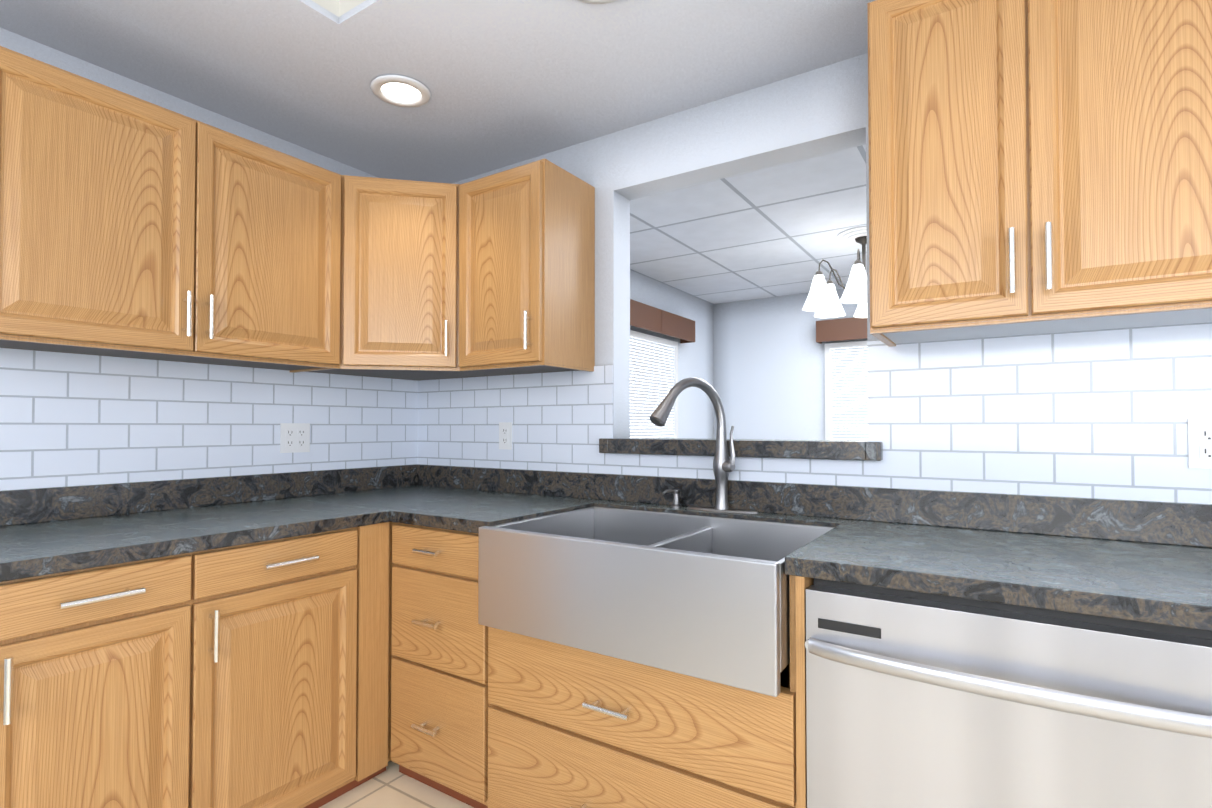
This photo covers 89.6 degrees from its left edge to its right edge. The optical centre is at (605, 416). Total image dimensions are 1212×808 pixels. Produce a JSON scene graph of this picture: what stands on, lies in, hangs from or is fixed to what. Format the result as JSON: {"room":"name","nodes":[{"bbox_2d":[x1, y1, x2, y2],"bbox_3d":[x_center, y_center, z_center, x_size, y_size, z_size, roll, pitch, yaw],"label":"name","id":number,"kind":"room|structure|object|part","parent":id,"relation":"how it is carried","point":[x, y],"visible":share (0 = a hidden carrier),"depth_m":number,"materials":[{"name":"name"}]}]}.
{"room":"kitchen","nodes":[
{"label":"kitchen","id":0,"kind":"room"},
{"bbox_2d":[0,605,190,807],"bbox_3d":[-1.126,0.790,1.351,0.061,0.643,0.375,-1,-1,33],"label":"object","id":1,"kind":"structure","parent":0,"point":[101,715],"depth_m":1.37,"materials":[{"name":"brown wood"}]},
{"bbox_3d":[-1.201,0.547,1.222,0.040,0.130,0.014,-1,-1,33],"label":"left base cabinet handle","id":2,"kind":"part","parent":1,"relation":"part of","materials":[{"name":"silver metal"}]},
{"bbox_2d":[189,569,356,807],"bbox_3d":[-0.893,0.797,1.706,0.061,0.643,0.458,-1,-1,33],"label":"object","id":3,"kind":"structure","parent":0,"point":[273,707],"depth_m":1.69,"materials":[{"name":"brown wood"}]},
{"bbox_3d":[-0.991,0.552,1.542,0.040,0.130,0.014,-1,-1,33],"label":"left base cabinet handle","id":4,"kind":"part","parent":3,"relation":"part of","materials":[{"name":"silver metal"}]},
{"bbox_2d":[0,28,713,490],"bbox_3d":[-0.939,-0.111,2.930,0.120,2.600,7.210,-1,-1,33],"label":"wall","id":5,"kind":"structure","parent":0,"point":[696,404],"depth_m":4.58,"materials":[{"name":"paint"}]},
{"bbox_2d":[0,46,340,372],"bbox_3d":[-1.334,-0.534,1.891,0.365,0.710,0.960,-1,-1,33],"label":"upper cabinet","id":6,"kind":"object","parent":5,"relation":"attached to","point":[47,344],"depth_m":1.73,"materials":[{"name":"brown wood"}]},
{"bbox_3d":[-1.355,-0.539,1.619,0.020,0.686,0.468,-1,-1,33],"label":"left upper wall cabinet door","id":7,"kind":"part","parent":6,"relation":"part of","materials":[{"name":"brown wood"}]},
{"bbox_3d":[-1.216,-0.296,1.770,0.040,0.130,0.014,-1,-1,33],"label":"left upper cabinet handle","id":8,"kind":"part","parent":6,"relation":"part of","materials":[{"name":"silver metal"}]},
{"bbox_3d":[-1.183,-0.295,1.821,0.040,0.130,0.014,-1,-1,33],"label":"left upper cabinet handle","id":9,"kind":"part","parent":6,"relation":"part of","materials":[{"name":"silver metal"}]},
{"bbox_3d":[-1.095,-0.532,2.014,0.020,0.686,0.468,-1,-1,33],"label":"left upper wall cabinet door","id":10,"kind":"part","parent":6,"relation":"part of","materials":[{"name":"brown wood"}]},
{"bbox_2d":[0,348,417,490],"bbox_3d":[-1.823,-0.002,1.465,0.006,0.408,3.394,-1,-1,33],"label":"wall tiles","id":11,"kind":"structure","parent":5,"relation":"attached to","point":[69,419],"depth_m":2.05,"materials":[{"name":"white tile"}]},
{"bbox_2d":[280,423,309,452],"bbox_3d":[-1.212,0.085,2.382,0.007,0.114,0.116,-1,-1,33],"label":"outlet","id":12,"kind":"object","parent":11,"relation":"attached to","point":[294,437],"visible":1,"depth_m":2.38,"materials":[{"name":"white plastic"}]},
{"bbox_2d":[630,330,677,437],"bbox_3d":[0.326,-0.165,4.703,0.049,0.930,1.010,-1,-1,33],"label":"blinds","id":13,"kind":"object","parent":5,"relation":"attached to","point":[653,370],"visible":0.48,"depth_m":4.76,"materials":[{"name":"white plastic"}]},
{"bbox_2d":[630,299,694,342],"bbox_3d":[0.373,-0.725,4.705,0.137,0.180,1.200,-1,-1,33],"label":"valance","id":14,"kind":"object","parent":5,"relation":"attached to","point":[653,319],"visible":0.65,"depth_m":4.66,"materials":[{"name":"brown wood"}]},
{"bbox_2d":[319,761,473,807],"bbox_3d":[-0.140,1.184,0.296,4.320,0.080,3.720,-1,-1,33],"label":"floor","id":15,"kind":"structure","parent":0,"point":[391,786],"depth_m":1.88,"materials":[{"name":"tile"}]},
{"bbox_2d":[0,522,392,807],"bbox_3d":[-1.065,0.761,2.022,0.608,0.825,1.580,-1,-1,33],"label":"base cabinet","id":16,"kind":"object","parent":15,"relation":"on","point":[373,566],"visible":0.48,"depth_m":1.94,"materials":[{"name":"brown wood"}]},
{"bbox_2d":[0,555,191,640],"bbox_3d":[-1.126,0.401,1.358,0.061,0.112,0.375,-1,-1,33],"label":"drawer","id":17,"kind":"object","parent":16,"relation":"attached to","point":[29,607],"depth_m":1.35,"materials":[{"name":"brown wood"}]},
{"bbox_3d":[-1.117,0.401,1.352,0.040,0.013,0.150,-1,-1,33],"label":"left base cabinet handle","id":18,"kind":"part","parent":17,"relation":"part of","materials":[{"name":"silver metal"}]},
{"bbox_2d":[0,464,480,581],"bbox_3d":[-1.583,0.265,1.229,0.660,0.135,3.270,-1,-1,33],"label":"countertop","id":19,"kind":"structure","parent":16,"relation":"on","point":[44,531],"depth_m":1.81,"materials":[{"name":"stone"}]},
{"bbox_2d":[192,529,357,599],"bbox_3d":[-0.893,0.407,1.713,0.061,0.112,0.458,-1,-1,33],"label":"drawer","id":20,"kind":"object","parent":16,"relation":"attached to","point":[219,572],"depth_m":1.68,"materials":[{"name":"brown wood"}]},
{"bbox_3d":[-0.884,0.407,1.707,0.040,0.013,0.150,-1,-1,33],"label":"left base cabinet handle","id":21,"kind":"part","parent":20,"relation":"part of","materials":[{"name":"silver metal"}]},
{"bbox_2d":[391,522,490,807],"bbox_3d":[-0.380,0.763,2.129,0.448,0.825,0.652,-1,-1,33],"label":"drawers","id":22,"kind":"object","parent":15,"relation":"on","point":[444,788],"depth_m":1.87,"materials":[{"name":"brown wood"}]},
{"bbox_3d":[-0.548,0.956,1.870,0.100,0.013,0.040,-1,-1,33],"label":"base cabinet drawers handle","id":23,"kind":"part","parent":22,"relation":"part of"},
{"bbox_3d":[-0.548,0.636,1.875,0.100,0.013,0.040,-1,-1,33],"label":"base cabinet drawers handle","id":24,"kind":"part","parent":22,"relation":"part of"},
{"bbox_3d":[-0.548,0.418,1.879,0.100,0.013,0.040,-1,-1,33],"label":"base cabinet drawers handle","id":25,"kind":"part","parent":22,"relation":"part of","materials":[{"name":"silver metal"}]},
{"bbox_3d":[-0.524,0.418,1.901,0.420,0.127,0.020,-1,-1,33],"label":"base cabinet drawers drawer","id":26,"kind":"part","parent":22,"relation":"part of","materials":[{"name":"brown wood"}]},
{"bbox_3d":[-0.524,0.956,1.891,0.420,0.330,0.020,-1,-1,33],"label":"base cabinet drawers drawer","id":27,"kind":"part","parent":22,"relation":"part of","materials":[{"name":"brown wood"}]},
{"bbox_3d":[-0.524,0.636,1.897,0.420,0.290,0.020,-1,-1,33],"label":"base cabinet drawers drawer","id":28,"kind":"part","parent":22,"relation":"part of","materials":[{"name":"brown wood"}]},
{"bbox_2d":[488,575,813,807],"bbox_3d":[0.189,0.756,1.755,0.911,0.825,0.652,-1,-1,33],"label":"base cabinet","id":29,"kind":"object","parent":15,"relation":"on","point":[793,676],"depth_m":1.49,"materials":[{"name":"brown wood"}]},
{"bbox_3d":[0.005,0.725,1.511,0.130,0.013,0.040,-1,-1,33],"label":"sink base cabinet handle","id":30,"kind":"part","parent":29,"relation":"part of","materials":[{"name":"silver metal"}]},
{"bbox_3d":[0.031,0.981,1.526,0.880,0.288,0.020,-1,-1,33],"label":"sink base cabinet drawer","id":31,"kind":"part","parent":29,"relation":"part of","materials":[{"name":"brown wood"}]},
{"bbox_3d":[0.031,0.709,1.531,0.880,0.232,0.020,-1,-1,33],"label":"sink base cabinet drawer","id":32,"kind":"part","parent":29,"relation":"part of","materials":[{"name":"brown wood"}]},
{"bbox_2d":[805,578,1211,807],"bbox_3d":[0.854,0.750,1.303,0.690,0.822,0.658,-1,-1,33],"label":"dishwasher","id":33,"kind":"object","parent":15,"relation":"on","point":[877,740],"depth_m":1.08,"materials":[{"name":"metal"}]},
{"bbox_3d":[0.689,0.467,1.056,0.688,0.033,0.056,-1,-1,33],"label":"dishwasher handle","id":34,"kind":"part","parent":33,"relation":"part of","materials":[{"name":"silver metal"}]},
{"bbox_2d":[0,0,874,183],"bbox_3d":[-0.123,-1.357,0.257,4.200,0.500,3.600,-1,-1,33],"label":"ceiling","id":35,"kind":"structure","parent":0,"point":[507,82],"depth_m":1.85,"materials":[{"name":"paint"}]},
{"bbox_2d":[370,75,430,106],"bbox_3d":[-0.677,-1.070,2.015,0.190,0.011,0.190,-1,-1,33],"label":"recessed light","id":36,"kind":"object","parent":35,"relation":"in","point":[400,90],"visible":1,"depth_m":2.01,"materials":[{"name":"white plastic"}]},
{"bbox_2d":[579,0,615,3],"bbox_3d":[-0.021,-1.079,1.501,0.190,0.011,0.190,-1,-1,33],"label":"recessed light","id":37,"kind":"object","parent":35,"relation":"in","point":[597,1],"visible":1,"depth_m":1.58,"materials":[{"name":"white plastic"}]},
{"bbox_2d":[630,144,866,303],"bbox_3d":[1.855,-1.130,3.268,4.200,0.030,3.370,-1,-1,33],"label":"ceiling","id":38,"kind":"structure","parent":0,"point":[773,231],"depth_m":3.62,"materials":[{"name":"tile"}]},
{"bbox_2d":[802,226,866,317],"bbox_3d":[1.485,-0.879,3.739,0.480,0.455,0.733,-1,-1,33],"label":"light","id":39,"kind":"object","parent":38,"relation":"hanging from","point":[822,300],"visible":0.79,"depth_m":3.65,"materials":[{"name":"white glass"}]},
{"bbox_2d":[713,289,866,439],"bbox_3d":[2.812,-0.080,4.709,4.200,2.600,0.120,-1,-1,33],"label":"wall","id":40,"kind":"structure","parent":0,"point":[768,368],"depth_m":5.51,"materials":[{"name":"paint"}]},
{"bbox_2d":[816,317,866,343],"bbox_3d":[2.264,-0.721,4.924,1.080,0.180,0.137,-1,-1,33],"label":"valance","id":41,"kind":"object","parent":40,"relation":"attached to","point":[853,328],"visible":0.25,"depth_m":5.05,"materials":[{"name":"brown wood"}]},
{"bbox_2d":[824,341,867,440],"bbox_3d":[2.288,-0.160,4.951,0.990,0.930,0.049,-1,-1,33],"label":"blinds","id":42,"kind":"object","parent":40,"relation":"attached to","point":[846,390],"visible":0.38,"depth_m":5.14,"materials":[{"name":"white plastic"}]},
{"bbox_2d":[392,468,1211,630],"bbox_3d":[0.354,0.273,1.683,3.399,0.135,0.643,-1,-1,33],"label":"countertop","id":43,"kind":"structure","parent":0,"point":[1144,561],"depth_m":1.48,"materials":[{"name":"stone"}]},
{"bbox_2d":[478,507,834,696],"bbox_3d":[0.151,0.447,1.718,0.846,0.272,0.572,-1,-1,33],"label":"farmhouse sink","id":44,"kind":"object","parent":43,"relation":"in","point":[704,597],"visible":0.83,"depth_m":1.48,"materials":[{"name":"silver metal"}]},
{"bbox_2d":[662,489,681,507],"bbox_3d":[0.226,0.278,2.065,0.049,0.060,0.068,-1,-1,33],"label":"soap dispenser","id":45,"kind":"object","parent":43,"relation":"on","point":[676,503],"visible":0.92,"depth_m":2.06,"materials":[{"name":"silver metal"}]},
{"bbox_2d":[649,377,758,513],"bbox_3d":[0.309,0.091,1.890,0.257,0.429,0.294,-1,-1,33],"label":"gooseneck faucet","id":46,"kind":"object","parent":43,"relation":"on","point":[723,465],"visible":0.98,"depth_m":1.96,"materials":[{"name":"silver metal"}]},
{"bbox_2d":[422,53,1196,503],"bbox_3d":[0.897,-0.131,1.791,4.200,2.600,0.120,-1,-1,33],"label":"wall","id":47,"kind":"structure","parent":0,"point":[808,115],"depth_m":2.14,"materials":[{"name":"paint"}]},
{"bbox_2d":[307,175,511,380],"bbox_3d":[-0.800,-0.524,2.474,0.618,0.710,0.610,-1,-1,33],"label":"upper cabinet","id":48,"kind":"object","parent":47,"relation":"attached to","point":[415,373],"depth_m":2.25,"materials":[{"name":"brown wood"}]},
{"bbox_3d":[-0.758,-0.527,2.260,0.398,0.686,0.020,0,-1,-12],"label":"corner upper cabinet door","id":49,"kind":"part","parent":48,"relation":"part of","materials":[{"name":"brown wood"}]},
{"bbox_3d":[-0.591,-0.287,2.259,0.014,0.130,0.041,0,-1,-9],"label":"corner upper wall cabinet handle","id":50,"kind":"part","parent":48,"relation":"part of","materials":[{"name":"silver metal"}]},
{"bbox_2d":[459,158,594,374],"bbox_3d":[-0.315,-0.527,2.302,0.409,0.710,0.365,-1,-1,33],"label":"upper cabinet","id":51,"kind":"object","parent":47,"relation":"attached to","point":[568,271],"depth_m":2.18,"materials":[{"name":"brown wood"}]},
{"bbox_3d":[-0.384,-0.529,2.190,0.391,0.686,0.020,-1,-1,33],"label":"back upper cabinet door","id":52,"kind":"part","parent":51,"relation":"part of","materials":[{"name":"brown wood"}]},
{"bbox_3d":[-0.266,-0.291,2.071,0.013,0.130,0.040,-1,-1,33],"label":"back upper cabinet handle","id":53,"kind":"part","parent":51,"relation":"part of","materials":[{"name":"silver metal"}]},
{"bbox_2d":[599,438,882,460],"bbox_3d":[0.431,0.107,2.087,0.970,0.054,0.190,-1,-1,33],"label":"sill","id":54,"kind":"structure","parent":47,"relation":"attached to","point":[829,449],"depth_m":1.94,"materials":[{"name":"stone"}]},
{"bbox_2d":[417,322,1211,503],"bbox_3d":[0.781,-0.006,1.789,3.994,0.428,0.006,-1,-1,33],"label":"wall tiles","id":55,"kind":"structure","parent":47,"relation":"attached to","point":[1103,414],"depth_m":1.65,"materials":[{"name":"white tile"}]},
{"bbox_2d":[499,422,511,449],"bbox_3d":[-0.424,0.083,2.571,0.070,0.114,0.007,-1,-1,33],"label":"outlet","id":56,"kind":"object","parent":55,"relation":"attached to","point":[505,435],"visible":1,"depth_m":2.57,"materials":[{"name":"white plastic"}]},
{"bbox_2d":[1187,419,1211,468],"bbox_3d":[1.394,0.062,1.379,0.116,0.114,0.007,-1,-1,33],"label":"outlet","id":57,"kind":"object","parent":55,"relation":"attached to","point":[1199,443],"visible":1,"depth_m":1.40,"materials":[{"name":"white plastic"}]},
{"bbox_2d":[867,0,1211,346],"bbox_3d":[1.035,-0.622,1.418,0.750,0.830,0.366,-1,-1,33],"label":"upper cabinet","id":58,"kind":"object","parent":47,"relation":"attached to","point":[1159,315],"depth_m":1.32,"materials":[{"name":"brown wood"}]},
{"bbox_3d":[0.787,-0.622,1.423,0.317,0.806,0.020,-1,-1,33],"label":"right upper cabinet door","id":59,"kind":"part","parent":58,"relation":"part of","materials":[{"name":"brown wood"}]},
{"bbox_3d":[0.878,-0.334,1.321,0.013,0.140,0.040,-1,-1,33],"label":"right handle of the upper wall cabinet","id":60,"kind":"part","parent":58,"relation":"part of","materials":[{"name":"silver metal"}]},
{"bbox_3d":[0.932,-0.334,1.286,0.013,0.140,0.040,-1,-1,33],"label":"right handle of the upper wall cabinet","id":61,"kind":"part","parent":58,"relation":"part of","materials":[{"name":"silver metal"}]},
{"bbox_3d":[1.098,-0.625,1.219,0.415,0.806,0.020,-1,-1,33],"label":"right upper cabinet door","id":62,"kind":"part","parent":58,"relation":"part of","materials":[{"name":"brown wood"}]}
]}

